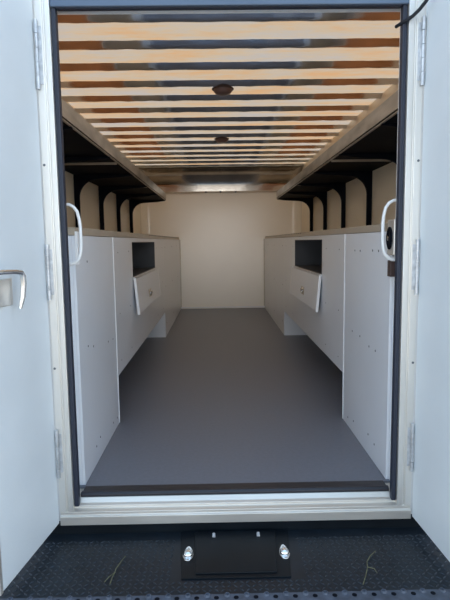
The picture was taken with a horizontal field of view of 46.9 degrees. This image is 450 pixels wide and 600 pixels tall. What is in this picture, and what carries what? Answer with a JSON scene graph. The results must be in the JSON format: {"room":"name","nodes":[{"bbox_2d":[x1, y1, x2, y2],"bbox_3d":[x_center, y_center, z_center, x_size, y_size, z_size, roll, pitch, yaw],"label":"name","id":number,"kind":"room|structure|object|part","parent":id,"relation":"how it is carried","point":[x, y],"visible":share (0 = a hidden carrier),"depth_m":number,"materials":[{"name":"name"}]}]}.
{"room":"vehicle interior","nodes":[
{"label":"vehicle interior","id":0,"kind":"room"},
{"bbox_2d":[61,97,140,233],"bbox_3d":[-1.246,-0.530,5.007,0.040,2.233,5.903,-1,6,-1],"label":"wall","id":1,"kind":"structure","parent":0,"point":[89,195],"depth_m":4.93,"materials":[{"name":"beige paint"}]},
{"bbox_2d":[61,98,165,232],"bbox_3d":[-0.984,-0.847,4.468,0.480,0.567,4.815,-1,6,-1],"label":"shelf","id":2,"kind":"object","parent":1,"relation":"attached to","point":[89,156],"visible":0.68,"depth_m":3.98,"materials":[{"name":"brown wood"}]},
{"bbox_2d":[113,237,164,375],"bbox_3d":[-0.897,-0.102,4.265,0.624,0.796,2.674,-1,6,-1],"label":"base cabinet","id":3,"kind":"object","parent":1,"relation":"attached to","point":[138,262],"visible":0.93,"depth_m":3.67,"materials":[{"name":"grey"}]},
{"bbox_2d":[68,227,178,239],"bbox_3d":[-0.939,-0.599,4.957,0.574,0.032,5.731,-1,6,-1],"label":"countertop","id":4,"kind":"structure","parent":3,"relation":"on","point":[71,230],"depth_m":2.85,"materials":[{"name":"grey"}]},
{"bbox_3d":[-0.605,-0.023,3.563,0.039,0.254,0.008,-1,6,-1],"label":"edge trim","id":5,"kind":"part","parent":3,"relation":"part of","materials":[{"name":"white"}]},
{"bbox_2d":[140,192,301,306],"bbox_3d":[-0.055,-0.896,7.912,2.421,2.193,0.180,-1,6,-1],"label":"wall","id":6,"kind":"structure","parent":0,"point":[221,236],"depth_m":7.94,"materials":[{"name":"white paint"}]},
{"bbox_2d":[138,166,302,191],"bbox_3d":[-0.066,-1.788,7.675,2.419,0.318,0.336,-1,6,-1],"label":"trim","id":7,"kind":"structure","parent":6,"relation":"attached to","point":[260,178],"depth_m":7.79,"materials":[{"name":"metal"}]},
{"bbox_2d":[165,190,277,192],"bbox_3d":[-0.066,-1.636,7.853,2.141,0.022,0.030,-1,6,-1],"label":"trim","id":8,"kind":"structure","parent":6,"relation":"attached to","point":[269,190],"depth_m":7.84,"materials":[{"name":"white metal"}]},
{"bbox_2d":[181,306,264,308],"bbox_3d":[-0.032,0.115,8.061,1.294,0.030,0.012,-1,6,-1],"label":"baseboard","id":9,"kind":"structure","parent":6,"relation":"attached to","point":[218,306],"depth_m":8.06,"materials":[{"name":"white"}]},
{"bbox_2d":[58,20,399,164],"bbox_3d":[-0.031,-1.662,4.921,2.501,0.001,5.953,-1,6,-1],"label":"ceiling","id":10,"kind":"structure","parent":0,"point":[114,31],"depth_m":3.42,"materials":[{"name":"beige wood"}]},
{"bbox_2d":[122,150,318,155],"bbox_3d":[-0.051,-1.809,6.403,2.411,0.032,0.092,-1,6,-1],"label":"bow","id":11,"kind":"object","parent":10,"relation":"attached to","point":[308,151],"visible":0.99,"depth_m":6.38,"materials":[{"name":"beige wood"}]},
{"bbox_2d":[127,155,313,159],"bbox_3d":[-0.056,-1.849,6.756,2.411,0.032,0.092,-1,6,-1],"label":"bow","id":12,"kind":"object","parent":10,"relation":"attached to","point":[285,156],"visible":1,"depth_m":6.73,"materials":[{"name":"beige wood"}]},
{"bbox_2d":[132,159,308,163],"bbox_3d":[-0.061,-1.889,7.109,2.411,0.032,0.092,-1,6,-1],"label":"bow","id":13,"kind":"object","parent":10,"relation":"attached to","point":[223,161],"visible":1,"depth_m":7.09,"materials":[{"name":"beige wood"}]},
{"bbox_2d":[136,163,304,167],"bbox_3d":[-0.066,-1.929,7.462,2.411,0.032,0.092,-1,6,-1],"label":"bow","id":14,"kind":"object","parent":10,"relation":"attached to","point":[292,164],"visible":1,"depth_m":7.44,"materials":[{"name":"beige wood"}]},
{"bbox_2d":[95,125,346,131],"bbox_3d":[-0.032,-1.649,4.991,2.411,0.032,0.092,-1,6,-1],"label":"bow","id":15,"kind":"object","parent":10,"relation":"attached to","point":[263,127],"visible":1,"depth_m":4.97,"materials":[{"name":"beige wood"}]},
{"bbox_2d":[103,132,338,138],"bbox_3d":[-0.037,-1.689,5.344,2.411,0.032,0.092,-1,6,-1],"label":"bow","id":16,"kind":"object","parent":10,"relation":"attached to","point":[324,134],"visible":1,"depth_m":5.32,"materials":[{"name":"silver metal"}]},
{"bbox_2d":[214,137,228,142],"bbox_3d":[-0.035,-1.663,5.422,0.156,0.045,0.156,-1,6,-1],"label":"ceiling light","id":17,"kind":"object","parent":16,"relation":"attached to","point":[219,139],"visible":1,"depth_m":5.38,"materials":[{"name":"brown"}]},
{"bbox_2d":[111,139,330,144],"bbox_3d":[-0.042,-1.729,5.697,2.411,0.032,0.092,-1,6,-1],"label":"bow","id":18,"kind":"object","parent":10,"relation":"attached to","point":[293,140],"visible":0.94,"depth_m":5.67,"materials":[{"name":"beige wood"}]},
{"bbox_2d":[117,145,324,150],"bbox_3d":[-0.046,-1.769,6.050,2.411,0.032,0.092,-1,6,-1],"label":"bow","id":19,"kind":"object","parent":10,"relation":"attached to","point":[286,146],"visible":0.99,"depth_m":6.03,"materials":[{"name":"metal"}]},
{"bbox_2d":[74,105,368,112],"bbox_3d":[-0.022,-1.569,4.285,2.411,0.032,0.092,-1,6,-1],"label":"bow","id":20,"kind":"object","parent":10,"relation":"attached to","point":[340,107],"visible":1,"depth_m":4.26,"materials":[{"name":"silver metal"}]},
{"bbox_2d":[86,116,356,122],"bbox_3d":[-0.027,-1.609,4.638,2.411,0.032,0.092,-1,6,-1],"label":"bow","id":21,"kind":"object","parent":10,"relation":"attached to","point":[271,118],"visible":1,"depth_m":4.62,"materials":[{"name":"metal"}]},
{"bbox_2d":[61,93,382,101],"bbox_3d":[-0.017,-1.529,3.932,2.411,0.032,0.092,-1,6,-1],"label":"bow","id":22,"kind":"object","parent":10,"relation":"attached to","point":[319,96],"visible":0.98,"depth_m":3.91,"materials":[{"name":"silver metal"}]},
{"bbox_2d":[58,12,399,23],"bbox_3d":[0.002,-1.369,2.520,2.411,0.032,0.092,-1,6,-1],"label":"bow","id":23,"kind":"object","parent":10,"relation":"attached to","point":[347,16],"visible":0.7,"depth_m":2.50,"materials":[{"name":"silver metal"}]},
{"bbox_2d":[59,38,399,49],"bbox_3d":[-0.003,-1.409,2.873,2.411,0.032,0.092,-1,6,-1],"label":"bow","id":24,"kind":"object","parent":10,"relation":"attached to","point":[349,42],"visible":0.84,"depth_m":2.85,"materials":[{"name":"metal"}]},
{"bbox_2d":[60,60,398,70],"bbox_3d":[-0.008,-1.449,3.226,2.411,0.032,0.092,-1,6,-1],"label":"bow","id":25,"kind":"object","parent":10,"relation":"attached to","point":[253,65],"visible":0.83,"depth_m":3.20,"materials":[{"name":"metal"}]},
{"bbox_2d":[61,78,398,87],"bbox_3d":[-0.013,-1.489,3.579,2.411,0.032,0.092,-1,6,-1],"label":"bow","id":26,"kind":"object","parent":10,"relation":"attached to","point":[363,81],"visible":0.94,"depth_m":3.56,"materials":[{"name":"metal"}]},
{"bbox_2d":[212,85,233,95],"bbox_3d":[-0.015,-1.462,3.644,0.156,0.045,0.156,-1,6,-1],"label":"ceiling light","id":27,"kind":"object","parent":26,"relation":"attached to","point":[221,90],"visible":1,"depth_m":3.60,"materials":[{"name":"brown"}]},
{"bbox_2d":[32,0,426,520],"bbox_3d":[0.024,-0.271,2.048,2.501,2.350,0.070,-1,6,-1],"label":"wall","id":28,"kind":"structure","parent":0,"point":[32,0],"depth_m":2.02,"materials":[{"name":"white metal"}]},
{"bbox_2d":[0,0,62,595],"bbox_3d":[-0.727,-0.071,1.661,0.093,2.040,0.679,0,7,9],"label":"door","id":29,"kind":"structure","parent":28,"relation":"in","point":[29,511],"depth_m":1.81,"materials":[{"name":"metal"}]},
{"bbox_3d":[-0.723,-0.020,1.658,0.008,0.090,0.158,0,7,7],"label":"handle plate","id":30,"kind":"part","parent":29,"relation":"part of","materials":[{"name":"metal"}]},
{"bbox_3d":[-0.695,-0.032,1.674,0.029,0.139,0.167,1,7,15],"label":"handle","id":31,"kind":"part","parent":29,"relation":"part of","materials":[{"name":"silver metal"}]},
{"bbox_2d":[33,0,74,511],"bbox_3d":[-0.655,-0.153,2.047,0.055,2.026,0.120,-1,6,-1],"label":"trim","id":32,"kind":"structure","parent":28,"relation":"attached to","point":[42,12],"depth_m":1.98,"materials":[{"name":"metal"}]},
{"bbox_2d":[66,203,82,265],"bbox_3d":[-0.604,-0.258,2.042,0.084,0.267,0.030,-1,6,-1],"label":"handle","id":33,"kind":"object","parent":28,"relation":"attached to","point":[77,260],"visible":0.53,"depth_m":2.04,"materials":[{"name":"white metal"}]},
{"bbox_2d":[0,514,449,599],"bbox_3d":[0.052,1.023,1.946,2.419,0.201,0.565,-1,6,-1],"label":"step","id":34,"kind":"structure","parent":28,"relation":"attached to","point":[327,560],"depth_m":1.90,"materials":[{"name":"black"}]},
{"bbox_2d":[104,556,125,583],"bbox_3d":[-0.398,0.971,1.873,0.026,0.007,0.162,0,7,8],"label":"grass stalk","id":35,"kind":"object","parent":34,"relation":"on","point":[125,556],"visible":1,"depth_m":1.84,"materials":[{"name":"grey plant"}]},
{"bbox_2d":[183,546,192,560],"bbox_3d":[-0.139,0.947,1.957,0.039,0.024,0.092,-1,6,-1],"label":"lamp","id":36,"kind":"object","parent":34,"relation":"on","point":[188,553],"visible":1,"depth_m":1.93,"materials":[{"name":"silver metal"}]},
{"bbox_3d":[0.042,0.953,1.969,0.326,0.004,0.262,-1,6,-1],"label":"plate","id":37,"kind":"part","parent":34,"relation":"part of","materials":[{"name":"black metal"}]},
{"bbox_2d":[279,544,289,558],"bbox_3d":[0.224,0.942,1.961,0.039,0.024,0.092,-1,6,-1],"label":"lamp","id":38,"kind":"object","parent":34,"relation":"on","point":[284,553],"visible":1,"depth_m":1.94,"materials":[{"name":"silver metal"}]},
{"bbox_2d":[363,551,376,584],"bbox_3d":[0.528,0.959,1.864,0.043,0.008,0.214,2,7,21],"label":"grass stalk","id":39,"kind":"object","parent":34,"relation":"on","point":[374,551],"visible":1,"depth_m":1.85,"materials":[{"name":"grey plant"}]},
{"bbox_2d":[50,5,407,506],"bbox_3d":[0.030,-0.142,2.024,1.314,1.960,0.030,-1,6,-1],"label":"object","id":40,"kind":"structure","parent":28,"relation":"attached to","point":[404,8],"depth_m":1.99,"materials":[{"name":"grey rubber"}]},
{"bbox_2d":[49,0,408,7],"bbox_3d":[0.018,-1.125,1.947,1.316,0.085,0.118,-1,6,-1],"label":"trim","id":41,"kind":"structure","parent":28,"relation":"attached to","point":[53,3],"depth_m":1.89,"materials":[{"name":"metal"}]},
{"bbox_2d":[57,8,400,479],"bbox_3d":[0.029,-0.169,2.123,1.360,1.930,0.014,-1,6,-1],"label":"trim","id":42,"kind":"structure","parent":28,"relation":"attached to","point":[296,10],"depth_m":2.01,"materials":[{"name":"white"}]},
{"bbox_2d":[60,482,410,525],"bbox_3d":[0.045,0.850,2.169,1.424,0.092,0.133,-1,6,-1],"label":"door sill","id":43,"kind":"structure","parent":28,"relation":"attached to","point":[361,505],"depth_m":2.12,"materials":[{"name":"metal"}]},
{"bbox_2d":[81,480,388,496],"bbox_3d":[0.043,0.792,2.191,1.280,0.018,0.082,-1,6,-1],"label":"threshold strip","id":44,"kind":"object","parent":43,"relation":"on","point":[377,485],"visible":1,"depth_m":2.16,"materials":[{"name":"grey rubber"}]},
{"bbox_2d":[381,199,395,260],"bbox_3d":[0.661,-0.277,2.057,0.084,0.267,0.030,-1,6,-1],"label":"handle","id":45,"kind":"object","parent":28,"relation":"attached to","point":[392,200],"visible":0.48,"depth_m":2.05,"materials":[{"name":"white"}]},
{"bbox_2d":[386,219,395,276],"bbox_3d":[0.680,-0.210,2.096,0.046,0.230,0.082,-1,6,-1],"label":"lock","id":46,"kind":"object","parent":28,"relation":"in","point":[391,231],"depth_m":2.09,"materials":[{"name":"metal"}]},
{"bbox_3d":[0.685,-0.128,2.110,0.038,0.065,0.038,-1,6,-1],"label":"strike plate","id":47,"kind":"part","parent":46,"relation":"part of","materials":[{"name":"grey"}]},
{"bbox_2d":[395,0,424,505],"bbox_3d":[0.716,-0.173,2.063,0.057,2.026,0.120,-1,6,-1],"label":"trim","id":48,"kind":"structure","parent":28,"relation":"attached to","point":[413,101],"depth_m":2.00,"materials":[{"name":"metal"}]},
{"bbox_2d":[395,0,428,27],"bbox_3d":[0.693,-1.074,1.858,0.029,0.119,0.216,-4,7,-25],"label":"cord","id":49,"kind":"object","parent":28,"relation":"hanging from","point":[424,3],"visible":1,"depth_m":1.88,"materials":[{"name":"black plastic"}]},
{"bbox_2d":[407,0,449,561],"bbox_3d":[0.780,-0.093,1.676,0.061,2.040,0.676,-1,6,-4],"label":"door","id":50,"kind":"structure","parent":28,"relation":"in","point":[428,437],"depth_m":1.88,"materials":[{"name":"metal"}]},
{"bbox_2d":[80,308,389,487],"bbox_3d":[-0.002,0.490,5.152,2.421,0.060,5.878,-1,6,-1],"label":"floor","id":51,"kind":"structure","parent":0,"point":[226,396],"depth_m":3.17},
{"bbox_2d":[68,236,119,484],"bbox_3d":[-0.897,0.228,2.561,0.574,1.067,0.782,-1,6,-1],"label":"base cabinet","id":52,"kind":"object","parent":51,"relation":"on","point":[92,281],"visible":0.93,"depth_m":2.42,"materials":[{"name":"white"}]},
{"bbox_2d":[74,231,79,264],"bbox_3d":[-0.609,-0.214,2.137,0.012,0.135,0.029,-1,6,-1],"label":"plate","id":53,"kind":"object","parent":52,"relation":"attached to","point":[76,236],"visible":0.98,"depth_m":2.12,"materials":[{"name":"white"}]},
{"bbox_3d":[-0.623,0.180,2.948,0.015,1.066,0.009,-1,6,-1],"label":"edge trim","id":54,"kind":"part","parent":52,"relation":"part of","materials":[{"name":"white"}]},
{"bbox_2d":[147,239,181,337],"bbox_3d":[-0.951,-0.253,6.804,0.583,1.067,2.400,-1,6,-1],"label":"base cabinet","id":55,"kind":"object","parent":51,"relation":"on","point":[171,248],"visible":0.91,"depth_m":6.37,"materials":[{"name":"grey"}]},
{"bbox_3d":[-0.677,-0.256,6.805,0.012,1.067,2.394,-1,6,-1],"label":"panel","id":56,"kind":"part","parent":55,"relation":"part of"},
{"bbox_3d":[-0.681,-0.405,7.986,0.012,1.037,0.014,-1,6,-1],"label":"corner trim","id":57,"kind":"part","parent":55,"relation":"part of","materials":[{"name":"grey metal"}]},
{"bbox_2d":[264,238,306,334],"bbox_3d":[0.895,-0.280,6.827,0.562,1.067,2.400,-1,6,-1],"label":"base cabinet","id":58,"kind":"object","parent":51,"relation":"on","point":[273,247],"visible":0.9,"depth_m":6.37,"materials":[{"name":"grey"}]},
{"bbox_3d":[0.604,-0.425,8.001,0.012,1.037,0.014,-1,6,-1],"label":"corner trim","id":59,"kind":"part","parent":58,"relation":"part of","materials":[{"name":"grey metal"}]},
{"bbox_3d":[0.632,-0.276,6.820,0.012,1.067,2.394,-1,6,-1],"label":"panel","id":60,"kind":"part","parent":58,"relation":"part of","materials":[{"name":"white laminate"}]},
{"bbox_2d":[342,232,394,478],"bbox_3d":[0.958,0.200,2.583,0.553,1.067,0.782,-1,6,-1],"label":"base cabinet","id":61,"kind":"object","parent":51,"relation":"on","point":[368,300],"visible":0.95,"depth_m":2.47,"materials":[{"name":"white"}]},
{"bbox_3d":[0.684,0.160,2.964,0.015,1.066,0.009,-1,6,-1],"label":"edge trim","id":62,"kind":"part","parent":61,"relation":"part of","materials":[{"name":"white"}]},
{"bbox_2d":[302,81,398,231],"bbox_3d":[1.215,-0.567,5.037,0.040,2.233,5.903,-1,6,-1],"label":"wall","id":63,"kind":"structure","parent":0,"point":[384,177],"depth_m":4.65,"materials":[{"name":"beige paint"}]},
{"bbox_2d":[284,234,343,371],"bbox_3d":[0.907,-0.129,4.286,0.603,0.796,2.674,-1,6,-1],"label":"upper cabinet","id":64,"kind":"object","parent":63,"relation":"attached to","point":[313,265],"visible":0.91,"depth_m":3.72,"materials":[{"name":"grey"}]},
{"bbox_3d":[0.645,-0.042,3.578,0.039,0.254,0.008,-1,6,-1],"label":"edge trim","id":65,"kind":"part","parent":64,"relation":"part of","materials":[{"name":"white"}]},
{"bbox_2d":[265,223,387,237],"bbox_3d":[0.917,-0.626,4.979,0.552,0.032,5.731,-1,6,-1],"label":"countertop","id":66,"kind":"structure","parent":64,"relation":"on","point":[369,228],"depth_m":3.00,"materials":[{"name":"grey"}]},
{"bbox_2d":[277,90,397,230],"bbox_3d":[0.956,-0.876,4.491,0.480,0.567,4.815,-1,6,-1],"label":"shelf","id":67,"kind":"object","parent":63,"relation":"attached to","point":[370,145],"visible":0.76,"depth_m":3.82,"materials":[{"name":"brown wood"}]}
]}

